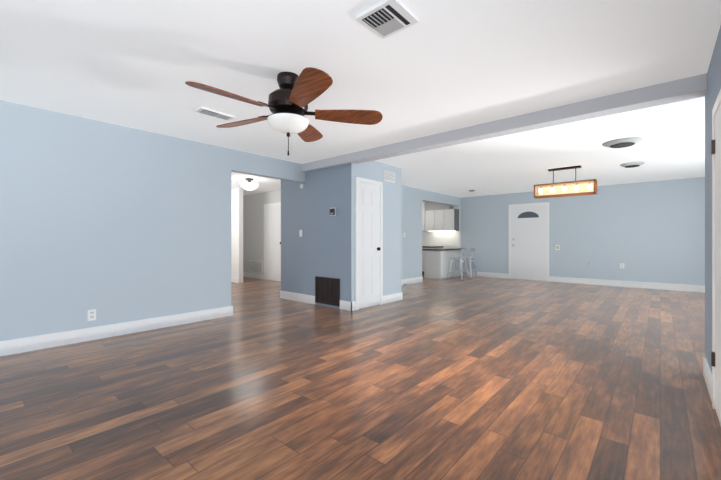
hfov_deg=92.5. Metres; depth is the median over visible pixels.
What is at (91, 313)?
outlet
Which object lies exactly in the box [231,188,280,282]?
wall
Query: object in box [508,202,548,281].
front door
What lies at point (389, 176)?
air vent
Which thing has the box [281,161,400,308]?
wall
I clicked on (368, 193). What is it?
closet door
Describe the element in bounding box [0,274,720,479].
floor
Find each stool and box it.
[447,249,468,280]
[456,248,477,278]
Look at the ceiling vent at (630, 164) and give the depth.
5.92 m
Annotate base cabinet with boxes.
[422,248,464,278]
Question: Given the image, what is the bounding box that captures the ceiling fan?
[185,67,382,155]
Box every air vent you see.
[249,260,262,273]
[315,276,339,305]
[384,170,394,182]
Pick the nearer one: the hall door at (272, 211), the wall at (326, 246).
the wall at (326, 246)
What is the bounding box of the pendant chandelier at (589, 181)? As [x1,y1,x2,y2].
[534,165,596,198]
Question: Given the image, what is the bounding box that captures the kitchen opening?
[422,201,458,273]
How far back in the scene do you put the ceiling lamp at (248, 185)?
7.36 m
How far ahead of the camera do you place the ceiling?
2.73 m
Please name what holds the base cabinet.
on the floor
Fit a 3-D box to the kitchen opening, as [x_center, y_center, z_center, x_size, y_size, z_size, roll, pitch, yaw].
[2.188,-0.100,11.190,1.860,2.400,0.630,0,0,41]
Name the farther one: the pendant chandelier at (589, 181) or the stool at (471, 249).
the stool at (471, 249)
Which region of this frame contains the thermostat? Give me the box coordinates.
[330,208,335,215]
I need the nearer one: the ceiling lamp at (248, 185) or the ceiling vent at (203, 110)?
the ceiling vent at (203, 110)
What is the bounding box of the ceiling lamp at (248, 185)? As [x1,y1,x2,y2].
[240,178,257,189]
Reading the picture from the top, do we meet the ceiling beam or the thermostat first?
the ceiling beam
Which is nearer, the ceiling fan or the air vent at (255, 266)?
the ceiling fan
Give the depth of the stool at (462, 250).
9.64 m
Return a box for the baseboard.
[0,271,711,400]
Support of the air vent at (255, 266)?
in the wall at (247, 211)
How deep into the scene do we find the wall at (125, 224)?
3.94 m
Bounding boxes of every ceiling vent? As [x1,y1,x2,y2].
[195,107,234,120]
[355,0,418,38]
[602,137,642,147]
[620,162,644,167]
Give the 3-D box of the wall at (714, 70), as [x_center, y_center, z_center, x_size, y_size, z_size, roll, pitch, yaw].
[3.051,-0.113,1.985,1.440,2.425,13.400,0,0,41]
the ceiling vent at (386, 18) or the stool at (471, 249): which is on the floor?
the stool at (471, 249)
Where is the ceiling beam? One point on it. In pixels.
(693, 87)
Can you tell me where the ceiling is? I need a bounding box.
[0,0,720,197]
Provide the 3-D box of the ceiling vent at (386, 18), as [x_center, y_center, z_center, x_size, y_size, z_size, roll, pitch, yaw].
[0.161,-1.313,2.060,0.270,0.023,0.270,0,0,41]
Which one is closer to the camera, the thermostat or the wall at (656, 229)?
the thermostat
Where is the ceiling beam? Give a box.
[302,73,706,171]
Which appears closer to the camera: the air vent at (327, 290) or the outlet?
the outlet
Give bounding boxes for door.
[264,202,280,281]
[355,177,382,309]
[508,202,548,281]
[711,89,720,424]
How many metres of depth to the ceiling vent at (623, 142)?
4.57 m
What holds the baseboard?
attached to the wall at (247, 211)
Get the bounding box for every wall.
[0,100,460,340]
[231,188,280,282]
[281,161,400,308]
[443,177,704,285]
[705,25,720,371]
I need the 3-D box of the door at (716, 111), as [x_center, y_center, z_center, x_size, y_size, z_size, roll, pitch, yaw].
[2.023,0.117,1.925,0.028,1.965,0.980,0,0,41]

